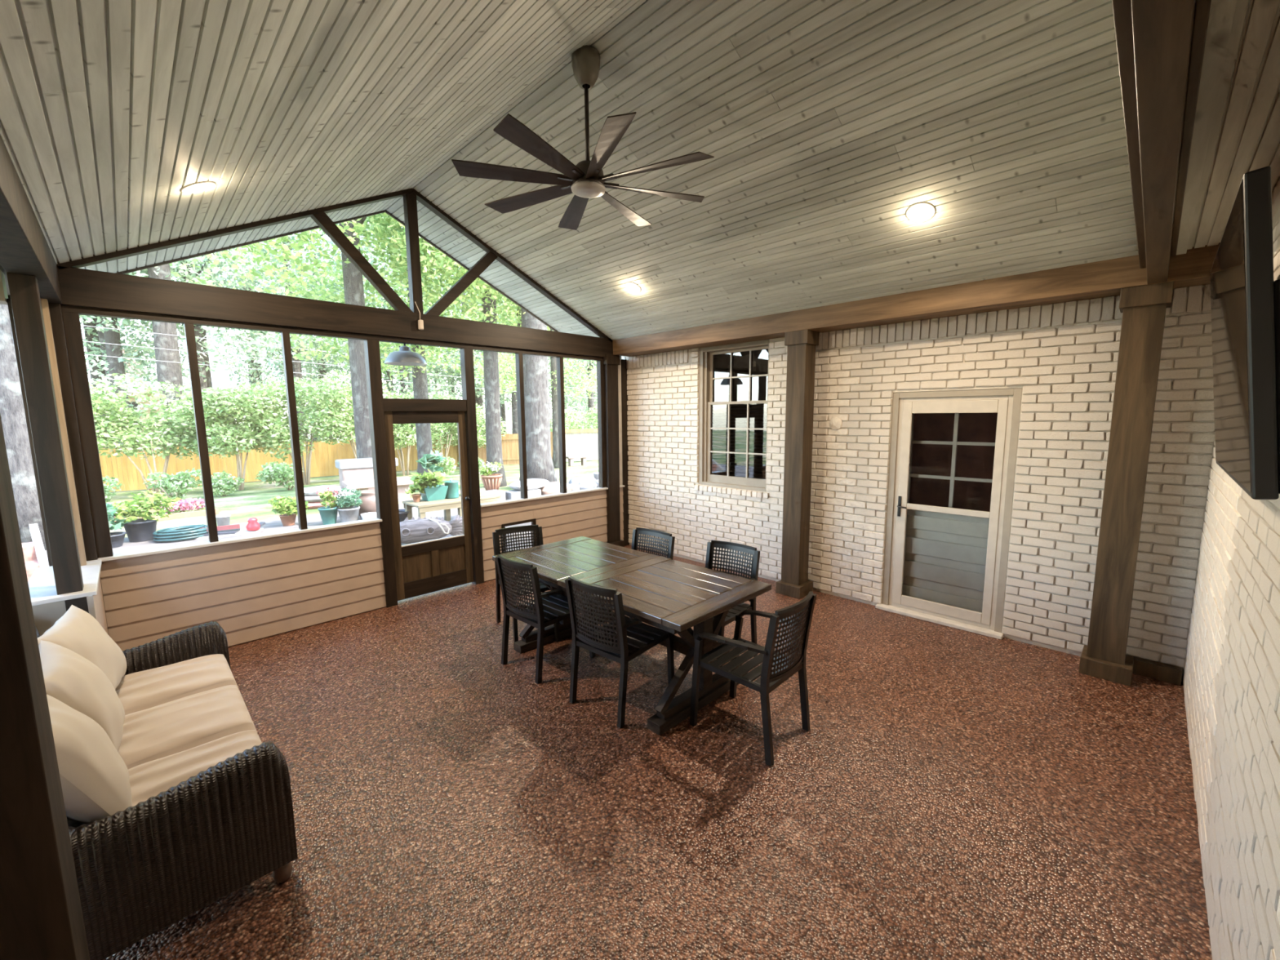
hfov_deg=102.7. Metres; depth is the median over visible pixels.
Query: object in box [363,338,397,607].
post
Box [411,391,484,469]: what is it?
tree
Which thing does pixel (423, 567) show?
door
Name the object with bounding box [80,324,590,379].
overhead wire
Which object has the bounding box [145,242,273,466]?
tree
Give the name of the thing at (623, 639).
dining chair
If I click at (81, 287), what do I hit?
beam
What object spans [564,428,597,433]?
board
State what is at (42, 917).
porch column
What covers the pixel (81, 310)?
trim
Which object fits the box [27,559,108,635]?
wall
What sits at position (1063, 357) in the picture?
wall
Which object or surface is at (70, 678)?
pillow
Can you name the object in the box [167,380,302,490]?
tree
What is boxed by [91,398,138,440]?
tree
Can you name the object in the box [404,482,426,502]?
potted plant
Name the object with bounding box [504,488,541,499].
stone block
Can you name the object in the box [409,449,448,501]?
potted plant
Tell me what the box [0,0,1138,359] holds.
ceiling
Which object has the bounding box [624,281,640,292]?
recessed light
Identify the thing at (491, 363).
tree
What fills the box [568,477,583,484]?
boulder
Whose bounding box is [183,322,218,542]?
trim
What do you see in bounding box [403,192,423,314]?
beam
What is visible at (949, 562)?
door
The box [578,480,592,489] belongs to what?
boulder
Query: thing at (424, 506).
garden bench
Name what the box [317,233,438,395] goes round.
tree
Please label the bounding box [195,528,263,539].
tray
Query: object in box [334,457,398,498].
box
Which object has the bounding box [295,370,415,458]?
tree
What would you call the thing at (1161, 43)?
header beam
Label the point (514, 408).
tree
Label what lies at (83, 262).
trim
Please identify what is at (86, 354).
overhead wire
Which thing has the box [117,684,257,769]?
seat cushion
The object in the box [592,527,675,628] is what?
dining chair
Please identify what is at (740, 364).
wall
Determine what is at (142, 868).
wicker sofa
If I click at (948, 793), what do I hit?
floor
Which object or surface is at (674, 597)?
dining table
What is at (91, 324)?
tree
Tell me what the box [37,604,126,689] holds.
pillow
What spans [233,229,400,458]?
tree
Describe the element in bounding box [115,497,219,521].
flower bed
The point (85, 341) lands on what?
overhead wire
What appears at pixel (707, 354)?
window
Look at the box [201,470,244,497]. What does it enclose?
bush
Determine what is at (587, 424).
tree
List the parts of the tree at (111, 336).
crown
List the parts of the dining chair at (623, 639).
leg, rail, backrest, seat rail, rail, leg, armrest, seat rail, seat rail, leg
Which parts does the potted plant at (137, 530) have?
pot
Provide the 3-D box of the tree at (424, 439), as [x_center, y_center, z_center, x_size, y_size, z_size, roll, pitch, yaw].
[-6.909,-7.016,15.870,8.549,15.006,9.153,0,7,5]
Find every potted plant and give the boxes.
[106,502,128,547]
[108,489,181,542]
[267,495,309,526]
[315,487,338,524]
[333,484,363,522]
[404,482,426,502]
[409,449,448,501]
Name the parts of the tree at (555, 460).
crown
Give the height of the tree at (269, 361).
18.206 m
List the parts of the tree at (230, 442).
stem, stem, stem, stem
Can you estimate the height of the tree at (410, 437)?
4.355 m
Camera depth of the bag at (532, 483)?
12.11 m
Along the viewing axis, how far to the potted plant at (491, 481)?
13.04 m
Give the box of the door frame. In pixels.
[383,398,466,411]
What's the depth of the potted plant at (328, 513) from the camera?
9.30 m
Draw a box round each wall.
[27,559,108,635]
[99,487,623,650]
[621,284,1214,681]
[711,352,768,479]
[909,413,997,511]
[1182,177,1279,959]
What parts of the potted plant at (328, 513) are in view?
pot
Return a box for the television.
[1209,166,1279,499]
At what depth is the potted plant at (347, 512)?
9.43 m
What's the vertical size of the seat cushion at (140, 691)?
0.171 m
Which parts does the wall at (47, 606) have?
panel, trim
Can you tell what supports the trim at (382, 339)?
attached to the beam at (81, 287)
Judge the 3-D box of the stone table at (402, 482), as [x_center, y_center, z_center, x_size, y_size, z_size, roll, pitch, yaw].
[-6.329,0.282,12.465,1.500,0.560,0.900,-6,9,-37]
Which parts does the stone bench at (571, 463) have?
leg, seat, leg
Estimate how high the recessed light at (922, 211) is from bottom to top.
0.087 m
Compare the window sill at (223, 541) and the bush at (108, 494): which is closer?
the window sill at (223, 541)
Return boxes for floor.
[44,489,542,600]
[103,545,1212,959]
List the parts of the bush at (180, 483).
stem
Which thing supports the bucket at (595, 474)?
on the floor at (313, 520)
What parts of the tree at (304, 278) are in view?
crown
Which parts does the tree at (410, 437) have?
stem, stem, stem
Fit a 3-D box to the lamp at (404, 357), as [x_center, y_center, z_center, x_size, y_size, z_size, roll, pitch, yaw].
[-2.585,-1.455,5.604,0.428,0.357,0.478,-1,7,-6]
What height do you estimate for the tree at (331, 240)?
18.956 m
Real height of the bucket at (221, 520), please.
0.205 m
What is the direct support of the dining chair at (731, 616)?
on the floor at (948, 793)
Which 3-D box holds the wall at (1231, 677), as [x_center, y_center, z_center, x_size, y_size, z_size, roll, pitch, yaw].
[1.936,0.202,1.457,0.130,3.100,5.980,7,10,45]
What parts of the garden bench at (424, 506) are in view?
leg, leg, leg, leg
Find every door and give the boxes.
[384,411,473,600]
[501,518,537,551]
[882,387,1022,632]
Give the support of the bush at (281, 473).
on the ground
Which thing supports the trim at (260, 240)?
attached to the ceiling at (822, 122)
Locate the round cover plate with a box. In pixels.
[829,417,842,430]
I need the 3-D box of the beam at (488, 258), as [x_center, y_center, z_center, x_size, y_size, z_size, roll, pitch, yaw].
[-1.955,-2.134,5.602,0.080,0.890,0.876,7,10,45]
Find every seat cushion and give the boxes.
[115,653,238,715]
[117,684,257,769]
[128,729,262,806]
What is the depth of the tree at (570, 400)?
53.08 m
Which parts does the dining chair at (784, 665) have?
leg, seat rail, seat rail, armrest, leg, seat rail, armrest, leg, seat rail, rail, backrest, rail, leg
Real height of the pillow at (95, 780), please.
0.457 m
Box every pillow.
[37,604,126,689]
[38,640,124,751]
[46,694,132,824]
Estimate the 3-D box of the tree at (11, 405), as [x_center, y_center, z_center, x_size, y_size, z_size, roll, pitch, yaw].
[-9.889,-5.680,7.043,8.466,14.009,9.244,4,9,32]
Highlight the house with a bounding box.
[86,349,243,462]
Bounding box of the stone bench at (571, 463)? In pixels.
[565,455,588,466]
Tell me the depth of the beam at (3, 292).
3.32 m
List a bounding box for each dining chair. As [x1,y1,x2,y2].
[492,524,550,642]
[495,554,595,684]
[564,576,674,728]
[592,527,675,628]
[672,539,759,667]
[689,591,816,766]
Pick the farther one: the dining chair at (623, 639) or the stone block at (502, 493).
the stone block at (502, 493)
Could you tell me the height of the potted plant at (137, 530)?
0.812 m
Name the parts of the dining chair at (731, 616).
leg, leg, backrest, rail, seat rail, leg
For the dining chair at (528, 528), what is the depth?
4.86 m
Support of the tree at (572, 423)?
on the ground
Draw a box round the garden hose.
[152,524,208,542]
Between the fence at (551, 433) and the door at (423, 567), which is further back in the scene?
the fence at (551, 433)
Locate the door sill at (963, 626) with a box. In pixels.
[875,603,1004,639]
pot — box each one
[399,509,408,522]
[480,473,502,490]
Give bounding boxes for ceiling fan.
[451,44,714,230]
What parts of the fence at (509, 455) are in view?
rail, rail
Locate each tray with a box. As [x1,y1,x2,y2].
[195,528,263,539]
[198,528,239,536]
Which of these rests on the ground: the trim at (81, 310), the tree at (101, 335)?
the tree at (101, 335)
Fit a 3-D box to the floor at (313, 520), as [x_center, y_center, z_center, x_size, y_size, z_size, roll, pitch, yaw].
[-4.610,1.054,7.989,6.440,0.120,16.500,7,10,45]
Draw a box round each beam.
[0,133,62,303]
[0,269,8,304]
[57,266,613,357]
[311,212,413,312]
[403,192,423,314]
[423,251,497,315]
[613,242,1220,356]
[1111,0,1211,284]
[1176,0,1236,254]
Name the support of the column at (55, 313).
on the floor at (948, 793)
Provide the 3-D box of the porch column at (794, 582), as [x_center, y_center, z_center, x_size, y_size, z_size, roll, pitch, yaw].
[1.684,-0.144,5.451,0.285,2.789,0.295,7,10,45]
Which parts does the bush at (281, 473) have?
stem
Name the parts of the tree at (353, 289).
crown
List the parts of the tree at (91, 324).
crown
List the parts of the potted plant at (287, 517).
pot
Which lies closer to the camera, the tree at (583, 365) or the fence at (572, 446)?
the fence at (572, 446)
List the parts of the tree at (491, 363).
crown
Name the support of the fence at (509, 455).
on the ground
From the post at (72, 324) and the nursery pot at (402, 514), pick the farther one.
the nursery pot at (402, 514)
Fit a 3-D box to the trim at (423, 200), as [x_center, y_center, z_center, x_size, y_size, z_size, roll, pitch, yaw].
[-1.356,-2.423,6.151,0.090,1.271,2.675,7,10,45]
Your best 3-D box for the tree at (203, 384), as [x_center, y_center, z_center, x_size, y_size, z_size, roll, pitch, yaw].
[-23.120,-9.836,26.378,8.300,19.678,8.802,0,7,7]
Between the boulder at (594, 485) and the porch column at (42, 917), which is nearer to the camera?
the porch column at (42, 917)
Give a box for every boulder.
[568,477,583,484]
[570,483,580,491]
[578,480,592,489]
[580,475,595,481]
[590,481,597,488]
[594,479,599,487]
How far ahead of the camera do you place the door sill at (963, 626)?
4.75 m
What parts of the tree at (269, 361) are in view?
crown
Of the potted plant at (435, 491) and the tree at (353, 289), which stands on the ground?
the tree at (353, 289)
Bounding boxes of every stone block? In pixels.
[480,489,506,500]
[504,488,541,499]
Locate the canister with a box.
[444,478,458,498]
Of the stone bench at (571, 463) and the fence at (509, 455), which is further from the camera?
the fence at (509, 455)
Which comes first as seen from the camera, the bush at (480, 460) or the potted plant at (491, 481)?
the potted plant at (491, 481)
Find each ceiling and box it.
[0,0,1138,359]
[1186,0,1279,249]
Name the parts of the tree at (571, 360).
crown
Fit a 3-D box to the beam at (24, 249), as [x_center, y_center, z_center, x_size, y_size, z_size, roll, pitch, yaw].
[-2.032,-1.131,1.465,5.740,0.310,0.150,7,10,45]
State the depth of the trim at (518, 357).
6.28 m
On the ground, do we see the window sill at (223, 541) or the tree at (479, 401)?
the tree at (479, 401)
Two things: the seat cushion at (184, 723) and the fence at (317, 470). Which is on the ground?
the fence at (317, 470)
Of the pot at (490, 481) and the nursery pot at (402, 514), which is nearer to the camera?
the nursery pot at (402, 514)
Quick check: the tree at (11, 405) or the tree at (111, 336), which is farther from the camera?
the tree at (111, 336)
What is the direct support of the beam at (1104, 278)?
on the porch column at (1143, 308)
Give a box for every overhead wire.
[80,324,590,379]
[84,341,588,389]
[85,354,593,398]
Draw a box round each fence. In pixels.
[98,437,458,492]
[457,433,519,467]
[550,431,552,459]
[564,431,598,462]
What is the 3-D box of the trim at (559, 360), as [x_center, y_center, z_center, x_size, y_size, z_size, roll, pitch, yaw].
[-1.033,-0.710,6.734,0.083,1.775,0.055,7,10,45]
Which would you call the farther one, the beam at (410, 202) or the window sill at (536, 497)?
the window sill at (536, 497)
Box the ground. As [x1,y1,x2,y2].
[106,428,598,537]
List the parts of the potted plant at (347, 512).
pot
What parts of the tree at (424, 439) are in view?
crown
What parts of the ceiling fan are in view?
blade, blade, blade, blade, blade, blade, blade, blade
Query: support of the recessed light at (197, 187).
in the ceiling at (822, 122)
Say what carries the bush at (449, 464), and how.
on the ground
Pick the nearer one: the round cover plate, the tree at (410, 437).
the round cover plate
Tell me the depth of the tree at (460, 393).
47.67 m
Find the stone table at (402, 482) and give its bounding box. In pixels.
[342,475,417,502]
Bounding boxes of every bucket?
[215,515,230,526]
[593,472,598,479]
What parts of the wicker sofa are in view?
backrest, seat, armrest, armrest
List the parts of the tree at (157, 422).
stem, stem, stem, stem, stem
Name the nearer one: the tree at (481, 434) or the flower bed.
the flower bed
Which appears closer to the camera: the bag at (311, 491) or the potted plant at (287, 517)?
the potted plant at (287, 517)
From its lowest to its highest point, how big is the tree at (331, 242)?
18.019 m
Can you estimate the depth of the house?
38.09 m
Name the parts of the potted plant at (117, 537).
pot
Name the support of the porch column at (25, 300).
on the wall at (47, 606)
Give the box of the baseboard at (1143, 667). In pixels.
[1132,656,1182,684]
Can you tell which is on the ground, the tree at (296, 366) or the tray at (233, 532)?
the tree at (296, 366)
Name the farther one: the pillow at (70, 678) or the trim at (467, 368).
the trim at (467, 368)
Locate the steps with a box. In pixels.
[22,523,48,582]
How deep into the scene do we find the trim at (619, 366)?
7.42 m
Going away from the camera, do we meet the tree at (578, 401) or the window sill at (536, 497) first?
the window sill at (536, 497)
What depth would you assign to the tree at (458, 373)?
40.50 m
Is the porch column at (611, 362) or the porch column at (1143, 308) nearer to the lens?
the porch column at (1143, 308)
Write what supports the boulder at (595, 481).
on the floor at (313, 520)
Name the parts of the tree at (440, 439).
stem, stem, stem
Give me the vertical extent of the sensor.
0.281 m
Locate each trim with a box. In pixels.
[8,209,386,298]
[40,298,86,565]
[56,188,413,269]
[60,304,366,340]
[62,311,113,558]
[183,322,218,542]
[280,331,307,529]
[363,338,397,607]
[365,334,603,360]
[384,209,559,332]
[413,188,612,342]
[459,347,484,584]
[515,353,528,498]
[555,356,566,493]
[596,360,605,488]
[617,359,622,485]
[621,359,629,546]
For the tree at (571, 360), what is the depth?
38.09 m
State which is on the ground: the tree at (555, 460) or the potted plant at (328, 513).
the tree at (555, 460)
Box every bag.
[303,484,345,495]
[304,493,342,502]
[305,500,334,509]
[508,478,551,490]
[537,481,573,494]
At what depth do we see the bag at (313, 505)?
11.81 m
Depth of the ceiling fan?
3.18 m
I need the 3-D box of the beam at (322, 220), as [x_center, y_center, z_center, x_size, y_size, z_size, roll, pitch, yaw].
[-2.646,-2.043,4.916,0.080,0.894,0.853,7,10,45]
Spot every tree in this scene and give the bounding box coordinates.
[0,304,46,550]
[79,255,213,481]
[80,244,310,479]
[80,253,235,475]
[82,315,151,473]
[88,373,239,496]
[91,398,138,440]
[125,243,265,472]
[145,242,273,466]
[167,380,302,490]
[168,213,497,458]
[176,243,313,462]
[202,230,351,466]
[218,375,353,484]
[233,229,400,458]
[236,233,339,440]
[240,216,507,476]
[268,222,435,389]
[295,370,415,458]
[297,217,478,399]
[309,240,394,382]
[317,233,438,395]
[359,213,525,487]
[365,253,462,397]
[371,222,553,331]
[371,262,481,436]
[382,212,557,482]
[383,388,451,475]
[392,292,484,425]
[398,260,515,399]
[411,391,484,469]
[426,278,511,450]
[432,403,508,448]
[440,265,571,452]
[452,288,596,468]
[467,299,509,443]
[497,299,579,429]
[546,328,597,425]
[547,329,597,426]
[548,358,597,413]
[548,364,597,420]
[549,405,597,453]
[566,410,597,442]
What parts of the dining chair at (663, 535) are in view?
leg, backrest, rail, leg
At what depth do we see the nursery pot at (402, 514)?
8.98 m
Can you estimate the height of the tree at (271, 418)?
4.696 m
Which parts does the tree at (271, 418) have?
stem, stem, stem, stem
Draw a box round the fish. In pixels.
[400,515,462,543]
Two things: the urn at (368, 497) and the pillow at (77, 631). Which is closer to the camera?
the pillow at (77, 631)
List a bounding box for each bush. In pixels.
[102,475,123,502]
[142,467,212,500]
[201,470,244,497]
[254,461,304,490]
[435,456,456,475]
[457,457,485,467]
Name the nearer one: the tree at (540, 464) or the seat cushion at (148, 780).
the seat cushion at (148, 780)
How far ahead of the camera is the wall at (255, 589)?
4.59 m
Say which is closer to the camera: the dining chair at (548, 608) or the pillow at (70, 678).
the pillow at (70, 678)
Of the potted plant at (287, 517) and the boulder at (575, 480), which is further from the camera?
the boulder at (575, 480)
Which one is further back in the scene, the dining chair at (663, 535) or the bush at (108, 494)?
the bush at (108, 494)
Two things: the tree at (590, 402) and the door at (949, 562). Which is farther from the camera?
the tree at (590, 402)
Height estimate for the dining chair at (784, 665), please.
0.897 m
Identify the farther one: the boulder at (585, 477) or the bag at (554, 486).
the boulder at (585, 477)
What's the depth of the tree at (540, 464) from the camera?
14.01 m
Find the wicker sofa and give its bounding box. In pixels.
[35,621,297,959]
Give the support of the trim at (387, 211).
attached to the ceiling at (822, 122)
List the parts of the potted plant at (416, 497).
pot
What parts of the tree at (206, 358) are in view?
crown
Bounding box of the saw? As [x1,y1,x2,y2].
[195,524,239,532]
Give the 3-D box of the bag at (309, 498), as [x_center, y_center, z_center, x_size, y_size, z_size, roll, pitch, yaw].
[-7.530,0.410,12.052,0.950,0.173,0.522,-5,9,-32]
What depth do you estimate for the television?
1.33 m
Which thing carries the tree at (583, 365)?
on the ground
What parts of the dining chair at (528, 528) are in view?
leg, leg, rail, backrest, seat rail, leg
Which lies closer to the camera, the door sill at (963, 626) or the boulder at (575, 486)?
the door sill at (963, 626)
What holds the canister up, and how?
on the garden bench at (424, 506)
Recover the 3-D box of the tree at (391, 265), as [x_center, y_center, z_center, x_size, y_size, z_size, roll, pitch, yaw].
[-3.607,-6.184,15.336,7.054,13.009,7.505,3,8,25]
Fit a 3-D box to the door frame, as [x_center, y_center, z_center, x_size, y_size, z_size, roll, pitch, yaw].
[-2.285,-0.797,5.449,0.100,0.128,0.880,7,10,45]
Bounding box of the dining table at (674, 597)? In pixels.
[492,536,771,735]
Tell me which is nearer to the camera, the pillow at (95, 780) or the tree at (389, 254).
the pillow at (95, 780)
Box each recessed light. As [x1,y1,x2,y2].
[180,180,215,193]
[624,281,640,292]
[906,201,935,222]
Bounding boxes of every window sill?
[97,517,382,561]
[480,487,608,506]
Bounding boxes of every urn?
[352,489,376,518]
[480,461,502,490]
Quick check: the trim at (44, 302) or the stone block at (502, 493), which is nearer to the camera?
the trim at (44, 302)
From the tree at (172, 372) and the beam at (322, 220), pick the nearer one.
the beam at (322, 220)
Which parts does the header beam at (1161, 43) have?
header trim, header trim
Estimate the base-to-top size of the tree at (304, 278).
17.756 m
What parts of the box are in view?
lid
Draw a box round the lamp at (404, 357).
[384,343,426,365]
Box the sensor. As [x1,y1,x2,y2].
[414,301,423,329]
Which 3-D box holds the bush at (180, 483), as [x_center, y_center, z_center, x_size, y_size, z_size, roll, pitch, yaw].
[-14.218,0.201,15.771,1.306,1.103,1.457,0,7,4]
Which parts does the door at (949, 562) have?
handle plate, raised panel, raised panel, raised panel, door, raised panel, rail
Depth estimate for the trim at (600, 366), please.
7.19 m
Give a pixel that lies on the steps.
(34, 554)
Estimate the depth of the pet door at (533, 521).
6.34 m
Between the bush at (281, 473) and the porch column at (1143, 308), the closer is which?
the porch column at (1143, 308)
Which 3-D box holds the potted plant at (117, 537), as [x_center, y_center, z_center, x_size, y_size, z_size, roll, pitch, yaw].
[-8.207,0.702,7.830,0.708,0.681,0.560,7,10,45]
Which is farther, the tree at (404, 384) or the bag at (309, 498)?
the tree at (404, 384)
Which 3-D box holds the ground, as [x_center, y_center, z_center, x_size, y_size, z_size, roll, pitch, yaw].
[-20.546,-3.480,48.713,122.000,1.000,180.000,7,10,45]
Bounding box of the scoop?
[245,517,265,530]
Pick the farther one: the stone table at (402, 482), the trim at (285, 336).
the stone table at (402, 482)
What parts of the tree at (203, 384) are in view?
crown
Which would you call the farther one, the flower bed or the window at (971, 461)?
the flower bed
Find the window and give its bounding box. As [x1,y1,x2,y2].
[698,339,769,491]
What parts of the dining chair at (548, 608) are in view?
leg, rail, backrest, seat rail, rail, leg, armrest, leg, seat rail, seat rail, leg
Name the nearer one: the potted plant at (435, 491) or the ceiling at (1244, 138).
the ceiling at (1244, 138)
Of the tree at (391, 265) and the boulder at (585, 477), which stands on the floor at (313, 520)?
the boulder at (585, 477)
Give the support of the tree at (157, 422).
on the ground
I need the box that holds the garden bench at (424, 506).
[401,491,502,521]
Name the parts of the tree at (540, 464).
crown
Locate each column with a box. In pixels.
[0,413,89,959]
[6,272,84,595]
[6,298,108,633]
[602,354,623,546]
[775,328,818,599]
[1078,281,1173,686]
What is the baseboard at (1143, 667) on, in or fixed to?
attached to the wall at (1063, 357)
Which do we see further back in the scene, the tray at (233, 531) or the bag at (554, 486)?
the bag at (554, 486)
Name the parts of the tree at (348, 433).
stem, stem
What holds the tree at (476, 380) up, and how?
on the ground
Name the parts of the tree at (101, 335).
crown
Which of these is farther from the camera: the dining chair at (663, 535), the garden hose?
the garden hose
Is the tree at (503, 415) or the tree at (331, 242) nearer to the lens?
the tree at (331, 242)
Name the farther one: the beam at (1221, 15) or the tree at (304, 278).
the tree at (304, 278)
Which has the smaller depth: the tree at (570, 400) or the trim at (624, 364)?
the trim at (624, 364)
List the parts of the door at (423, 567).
panel, rail, lock rail, rail, panel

